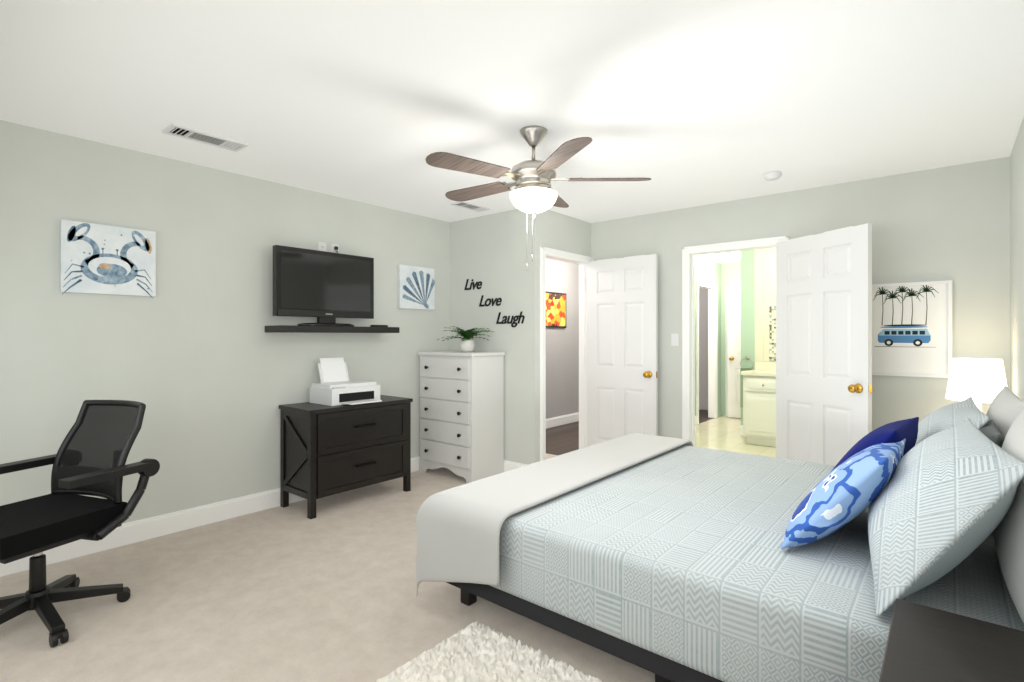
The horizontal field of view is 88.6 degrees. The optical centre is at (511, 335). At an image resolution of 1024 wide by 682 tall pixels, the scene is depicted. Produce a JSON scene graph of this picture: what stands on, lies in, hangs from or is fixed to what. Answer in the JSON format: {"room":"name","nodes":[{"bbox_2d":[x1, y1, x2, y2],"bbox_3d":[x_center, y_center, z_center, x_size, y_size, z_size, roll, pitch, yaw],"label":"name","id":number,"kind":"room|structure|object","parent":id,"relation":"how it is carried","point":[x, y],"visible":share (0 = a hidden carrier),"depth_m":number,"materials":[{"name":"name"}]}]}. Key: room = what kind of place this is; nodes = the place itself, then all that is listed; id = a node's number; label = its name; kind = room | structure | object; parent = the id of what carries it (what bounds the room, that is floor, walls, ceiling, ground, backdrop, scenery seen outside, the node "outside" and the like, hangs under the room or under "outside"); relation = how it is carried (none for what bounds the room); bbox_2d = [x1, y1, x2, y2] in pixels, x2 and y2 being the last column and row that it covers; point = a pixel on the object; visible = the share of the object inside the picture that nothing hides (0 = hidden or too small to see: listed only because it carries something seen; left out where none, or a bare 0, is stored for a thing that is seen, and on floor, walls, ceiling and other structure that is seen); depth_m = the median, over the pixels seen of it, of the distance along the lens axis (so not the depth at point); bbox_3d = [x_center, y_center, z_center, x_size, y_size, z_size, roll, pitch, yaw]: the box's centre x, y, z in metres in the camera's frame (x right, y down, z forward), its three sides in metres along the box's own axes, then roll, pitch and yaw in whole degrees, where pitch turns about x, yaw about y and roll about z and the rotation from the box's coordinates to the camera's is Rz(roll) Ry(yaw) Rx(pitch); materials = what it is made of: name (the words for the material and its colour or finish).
{"room":"bedroom","nodes":[
{"label":"bedroom","id":0,"kind":"room"},
{"bbox_2d":[0,120,449,523],"bbox_3d":[-1.994,0.065,3.777,0.100,2.440,4.150,0,0,40],"label":"wall","id":1,"kind":"structure","parent":0,"point":[202,365],"depth_m":3.48,"materials":[{"name":"grey paint"}]},
{"bbox_2d":[60,219,155,297],"bbox_3d":[-2.417,-0.447,3.159,0.037,0.426,0.460,0,0,40],"label":"framed picture","id":2,"kind":"object","parent":1,"relation":"attached to","point":[102,259],"visible":1,"depth_m":3.13,"materials":[{"name":"white fabric"}]},
{"bbox_2d":[0,456,419,576],"bbox_3d":[-1.908,1.218,3.790,0.016,0.133,4.020,0,0,40],"label":"baseboard","id":3,"kind":"structure","parent":1,"relation":"attached to","point":[149,528],"depth_m":3.38,"materials":[{"name":"white wood"}]},
{"bbox_2d":[318,242,325,251],"bbox_3d":[-1.533,-0.700,4.245,0.008,0.114,0.070,0,0,40],"label":"outlet","id":4,"kind":"object","parent":1,"relation":"attached to","point":[321,246],"visible":0.62,"depth_m":4.24,"materials":[{"name":"white plastic"}]},
{"bbox_2d":[265,325,399,332],"bbox_3d":[-1.403,-0.050,4.208,0.253,0.050,1.050,0,0,40],"label":"floating shelf","id":5,"kind":"object","parent":1,"relation":"attached to","point":[307,329],"visible":1,"depth_m":4.01,"materials":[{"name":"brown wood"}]},
{"bbox_2d":[273,245,373,325],"bbox_3d":[-1.460,-0.368,4.145,0.200,0.584,0.840,0,0,40],"label":"tv","id":6,"kind":"object","parent":5,"relation":"on","point":[326,288],"visible":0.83,"depth_m":4.08,"materials":[{"name":"black plastic"}]},
{"bbox_2d":[370,325,387,326],"bbox_3d":[-1.145,-0.086,4.527,0.045,0.018,0.150,0,0,40],"label":"remote","id":7,"kind":"object","parent":5,"relation":"on","point":[378,325],"visible":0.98,"depth_m":4.50,"materials":[{"name":"black plastic"}]},
{"bbox_2d":[331,244,338,252],"bbox_3d":[-1.459,-0.700,4.333,0.008,0.114,0.070,0,0,40],"label":"outlet","id":8,"kind":"object","parent":1,"relation":"attached to","point":[332,248],"visible":0.42,"depth_m":4.33,"materials":[{"name":"white plastic"}]},
{"bbox_2d":[398,264,434,309],"bbox_3d":[-0.901,-0.455,4.980,0.036,0.400,0.429,0,0,40],"label":"framed picture","id":9,"kind":"object","parent":1,"relation":"attached to","point":[416,287],"visible":1,"depth_m":4.95,"materials":[{"name":"white fabric"}]},
{"bbox_2d":[0,453,654,681],"bbox_3d":[-0.038,1.315,2.766,4.400,0.060,5.101,0,0,40],"label":"floor","id":10,"kind":"structure","parent":0,"point":[291,592],"depth_m":2.47,"materials":[{"name":"beige carpet"}]},
{"bbox_2d":[0,400,159,647],"bbox_3d":[-2.133,0.809,2.429,0.747,0.951,0.751,0,0,40],"label":"office chair","id":11,"kind":"object","parent":10,"relation":"on","point":[90,456],"visible":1,"depth_m":2.46,"materials":[{"name":"black plastic"}]},
{"bbox_2d":[279,395,412,518],"bbox_3d":[-1.283,0.902,4.147,0.470,0.765,0.914,0,0,40],"label":"dresser","id":12,"kind":"object","parent":10,"relation":"on","point":[326,450],"visible":1,"depth_m":3.91,"materials":[{"name":"brown wood"}]},
{"bbox_2d":[310,357,381,405],"bbox_3d":[-1.266,0.347,4.101,0.456,0.342,0.430,0,0,40],"label":"printer","id":13,"kind":"object","parent":12,"relation":"on","point":[335,387],"visible":1,"depth_m":4.07,"materials":[{"name":"white plastic"}]},
{"bbox_2d":[417,351,504,482],"bbox_3d":[-0.489,0.718,4.894,0.717,1.135,0.467,0,0,40],"label":"chest","id":14,"kind":"object","parent":10,"relation":"on","point":[461,414],"visible":0.98,"depth_m":4.70,"materials":[{"name":"white paint"}]},
{"bbox_2d":[437,326,492,351],"bbox_3d":[-0.394,0.029,4.886,0.500,0.240,0.473,0,0,40],"label":"fern plant","id":15,"kind":"object","parent":14,"relation":"on","point":[467,343],"visible":1,"depth_m":4.82,"materials":[{"name":"green plant"}]},
{"bbox_2d":[376,621,600,681],"bbox_3d":[0.024,1.260,1.568,1.278,0.049,0.948,0,0,40],"label":"shag rug","id":16,"kind":"object","parent":10,"relation":"on","point":[477,651],"visible":1,"depth_m":2.01,"materials":[{"name":"white carpet"}]},
{"bbox_2d":[416,386,1023,681],"bbox_3d":[1.096,0.768,2.625,2.246,1.034,2.204,0,0,40],"label":"bed","id":17,"kind":"object","parent":10,"relation":"on","point":[665,559],"visible":1,"depth_m":1.86,"materials":[{"name":"fabric"},{"name":"dark wood"}]},
{"bbox_2d":[416,433,693,597],"bbox_3d":[0.434,0.995,3.176,0.528,0.491,2.205,0,0,40],"label":"blanket","id":18,"kind":"object","parent":17,"relation":"on","point":[465,532],"depth_m":2.44,"materials":[{"name":"grey fabric"}]},
{"bbox_2d":[992,404,1023,660],"bbox_3d":[1.577,0.515,1.589,0.177,0.539,0.940,0,0,40],"label":"pillow","id":19,"kind":"object","parent":17,"relation":"on","point":[1007,453],"depth_m":1.42,"materials":[{"name":"grey fabric"}]},
{"bbox_2d":[879,598,1023,681],"bbox_3d":[0.988,0.985,1.071,0.423,0.600,0.486,0,0,40],"label":"nightstand","id":20,"kind":"object","parent":10,"relation":"on","point":[927,644],"visible":1,"depth_m":1.15,"materials":[{"name":"black wood"}]},
{"bbox_3d":[2.818,0.985,3.314,0.483,0.600,0.496,0,0,40],"label":"nightstand","id":21,"kind":"object","parent":10,"relation":"on","visible":0},
{"bbox_2d":[945,358,1006,410],"bbox_3d":[2.884,0.413,3.259,0.300,0.540,0.300,0,0,40],"label":"bedside lamp","id":22,"kind":"object","parent":21,"relation":"on","point":[979,381],"visible":0.81,"depth_m":3.17,"materials":[{"name":"white fabric"}]},
{"bbox_2d":[450,209,539,464],"bbox_3d":[-0.383,0.065,5.180,1.580,2.440,0.070,0,0,40],"label":"wall","id":23,"kind":"structure","parent":0,"point":[492,253],"depth_m":4.84,"materials":[{"name":"grey paint"}]},
{"bbox_2d":[464,279,481,289],"bbox_3d":[-0.380,-0.505,5.126,0.237,0.109,0.006,0,0,40],"label":"sign","id":24,"kind":"object","parent":23,"relation":"attached to","point":[477,284],"visible":1,"depth_m":5.12,"materials":[{"name":"black metal"}]},
{"bbox_2d":[479,295,501,306],"bbox_3d":[-0.208,-0.336,4.982,0.287,0.109,0.006,0,0,40],"label":"love sign","id":25,"kind":"object","parent":23,"relation":"attached to","point":[493,302],"visible":1,"depth_m":4.97,"materials":[{"name":"black metal"}]},
{"bbox_2d":[496,311,524,326],"bbox_3d":[-0.019,-0.149,4.825,0.339,0.142,0.006,0,0,40],"label":"sign","id":26,"kind":"object","parent":23,"relation":"attached to","point":[512,319],"visible":1,"depth_m":4.81,"materials":[{"name":"black metal"}]},
{"bbox_2d":[504,460,526,471],"bbox_3d":[-0.201,1.218,4.973,1.066,0.133,0.016,0,0,40],"label":"baseboard","id":27,"kind":"structure","parent":23,"relation":"attached to","point":[508,465],"depth_m":4.81,"materials":[{"name":"white wood"}]},
{"bbox_2d":[0,0,1023,263],"bbox_3d":[1.242,-1.195,4.693,5.100,0.080,9.900,0,0,40],"label":"ceiling","id":28,"kind":"structure","parent":0,"point":[682,104],"depth_m":2.45,"materials":[{"name":"white paint"}]},
{"bbox_2d":[162,123,248,151],"bbox_3d":[-1.776,-1.148,3.055,0.170,0.012,0.400,0,0,40],"label":"ceiling vent","id":29,"kind":"object","parent":28,"relation":"in","point":[184,132],"visible":1,"depth_m":3.04,"materials":[{"name":"white plastic"}]},
{"bbox_2d":[451,201,490,211],"bbox_3d":[-0.360,-1.148,4.660,0.150,0.012,0.360,0,0,40],"label":"ceiling vent","id":30,"kind":"object","parent":28,"relation":"in","point":[471,206],"visible":0.94,"depth_m":4.64,"materials":[{"name":"white plastic"}]},
{"bbox_2d":[425,126,650,270],"bbox_3d":[0.079,-0.759,2.981,1.223,0.789,1.260,0,0,40],"label":"ceiling fan","id":31,"kind":"object","parent":28,"relation":"hanging from","point":[533,193],"visible":1,"depth_m":2.86,"materials":[{"name":"silver metal"}]},
{"bbox_2d":[763,171,781,180],"bbox_3d":[1.854,-1.134,3.740,0.124,0.040,0.124,0,0,40],"label":"smoke detector","id":32,"kind":"object","parent":28,"relation":"attached to","point":[772,176],"visible":1,"depth_m":3.70,"materials":[{"name":"white plastic"}]},
{"bbox_2d":[546,258,578,418],"bbox_3d":[0.825,0.065,7.786,0.100,2.440,5.480,0,0,40],"label":"wall","id":33,"kind":"structure","parent":0,"point":[562,371],"depth_m":7.63,"materials":[{"name":"grey paint"}]},
{"bbox_2d":[546,291,565,327],"bbox_3d":[0.585,-0.365,7.400,0.022,0.500,0.620,0,0,40],"label":"framed picture","id":34,"kind":"object","parent":33,"relation":"attached to","point":[555,309],"visible":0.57,"depth_m":7.42,"materials":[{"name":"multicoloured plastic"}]},
{"bbox_2d":[546,412,578,428],"bbox_3d":[0.838,1.218,7.710,0.016,0.133,5.380,0,0,40],"label":"baseboard","id":35,"kind":"structure","parent":33,"relation":"attached to","point":[561,420],"depth_m":7.57,"materials":[{"name":"white wood"}]},
{"bbox_2d":[540,209,720,416],"bbox_3d":[1.962,0.065,6.839,0.100,2.440,5.480,0,0,40],"label":"wall","id":36,"kind":"structure","parent":0,"point":[562,232],"depth_m":5.22,"materials":[{"name":"grey paint"}]},
{"bbox_2d":[540,246,592,460],"bbox_3d":[0.496,0.242,5.079,0.152,2.085,0.890,0,0,40],"label":"trim","id":37,"kind":"structure","parent":36,"relation":"attached to","point":[581,261],"depth_m":5.18,"materials":[{"name":"white wood"}]},
{"bbox_2d":[696,281,717,424],"bbox_3d":[2.910,0.242,7.956,0.126,2.085,0.840,0,0,40],"label":"trim","id":38,"kind":"structure","parent":36,"relation":"attached to","point":[712,350],"depth_m":8.21,"materials":[{"name":"white wood"}]},
{"bbox_2d":[695,416,742,435],"bbox_3d":[2.119,1.218,6.230,0.920,0.133,2.785,0,0,40],"label":"baseboard","id":39,"kind":"structure","parent":36,"relation":"attached to","point":[741,430],"depth_m":6.77,"materials":[{"name":"white wood"}]},
{"bbox_2d":[546,409,775,457],"bbox_3d":[2.570,1.317,6.287,4.900,0.057,5.549,0,0,40],"label":"floor","id":40,"kind":"structure","parent":0,"point":[721,433],"depth_m":6.65,"materials":[{"name":"tile"}]},
{"bbox_2d":[741,374,775,446],"bbox_3d":[3.439,0.875,5.994,1.391,0.820,0.576,0,0,40],"label":"bathroom vanity","id":41,"kind":"object","parent":40,"relation":"on","point":[759,404],"depth_m":6.12,"materials":[{"name":"white wood"}]},
{"bbox_2d":[741,370,775,373],"bbox_3d":[3.439,0.445,6.005,1.405,0.040,0.560,0,0,40],"label":"countertop","id":42,"kind":"structure","parent":41,"relation":"on","point":[749,371],"depth_m":6.22,"materials":[{"name":"beige stone"}]},
{"bbox_2d":[699,288,707,409],"bbox_3d":[3.115,0.065,9.379,1.580,2.440,0.100,0,0,40],"label":"wall","id":43,"kind":"structure","parent":0,"point":[703,348],"depth_m":9.13,"materials":[{"name":"grey paint"}]},
{"bbox_2d":[721,262,740,415],"bbox_3d":[4.639,0.065,7.459,3.220,2.440,0.100,0,0,40],"label":"wall","id":44,"kind":"structure","parent":0,"point":[730,274],"depth_m":8.42,"materials":[{"name":"paint"}]},
{"bbox_2d":[726,285,740,415],"bbox_3d":[3.744,0.242,8.126,0.850,2.085,0.020,0,0,40],"label":"door frame","id":45,"kind":"structure","parent":44,"relation":"attached to","point":[733,286],"depth_m":8.38,"materials":[{"name":"white wood"}]},
{"bbox_2d":[728,287,740,417],"bbox_3d":[3.675,0.261,8.037,0.722,2.025,0.179,0,0,40],"label":"door","id":46,"kind":"structure","parent":44,"relation":"in","point":[734,334],"depth_m":8.19,"materials":[{"name":"white wood"}]},
{"bbox_2d":[741,248,775,424],"bbox_3d":[3.949,0.065,6.044,2.470,2.440,0.157,0,0,40],"label":"wall","id":47,"kind":"structure","parent":0,"point":[758,305],"depth_m":6.64,"materials":[{"name":"paint"}]},
{"bbox_2d":[740,356,752,407],"bbox_3d":[2.995,0.584,6.696,0.159,0.663,0.074,0,0,40],"label":"towel ring","id":48,"kind":"object","parent":47,"relation":"attached to","point":[741,380],"visible":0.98,"depth_m":6.70,"materials":[{"name":"silver metal"}]},
{"bbox_2d":[754,362,775,369],"bbox_3d":[3.617,0.375,6.208,1.391,0.100,0.020,0,0,40],"label":"backsplash","id":49,"kind":"structure","parent":47,"relation":"attached to","point":[758,365],"depth_m":6.57,"materials":[{"name":"beige tile"}]},
{"bbox_2d":[591,157,1009,438],"bbox_3d":[2.041,0.065,4.418,3.120,2.440,0.100,0,0,40],"label":"wall","id":50,"kind":"structure","parent":0,"point":[952,223],"depth_m":3.76,"materials":[{"name":"grey paint"}]},
{"bbox_2d":[587,254,657,446],"bbox_3d":[1.033,0.261,5.044,0.765,2.025,0.179,0,0,40],"label":"door leaf","id":51,"kind":"structure","parent":50,"relation":"in","point":[622,346],"depth_m":5.02,"materials":[{"name":"painted wood"},{"name":"brass"}]},
{"bbox_2d":[671,333,678,345],"bbox_3d":[1.490,0.035,4.804,0.070,0.114,0.008,0,0,40],"label":"bedroom light switch","id":52,"kind":"object","parent":50,"relation":"attached to","point":[674,339],"visible":1,"depth_m":4.80,"materials":[{"name":"white plastic"}]},
{"bbox_2d":[682,236,788,446],"bbox_3d":[1.918,0.242,4.520,0.870,2.085,0.152,0,0,40],"label":"trim","id":53,"kind":"structure","parent":50,"relation":"attached to","point":[689,253],"depth_m":4.72,"materials":[{"name":"white wood"}]},
{"bbox_2d":[776,223,872,465],"bbox_3d":[2.255,0.261,3.854,0.677,2.025,0.494,0,0,40],"label":"door leaf","id":54,"kind":"structure","parent":50,"relation":"in","point":[824,387],"depth_m":3.81,"materials":[{"name":"white painted wood"},{"name":"brass"}]},
{"bbox_2d":[872,280,951,377],"bbox_3d":[2.724,-0.045,3.761,0.660,0.660,0.030,0,0,40],"label":"print","id":55,"kind":"object","parent":50,"relation":"attached to","point":[911,329],"visible":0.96,"depth_m":3.69,"materials":[{"name":"white"}]},
{"bbox_2d":[1010,117,1023,400],"bbox_3d":[1.677,0.065,1.466,0.100,2.440,5.100,0,0,40],"label":"wall","id":56,"kind":"structure","parent":0,"point":[1017,271],"depth_m":3.01,"materials":[{"name":"grey paint"}]}
]}

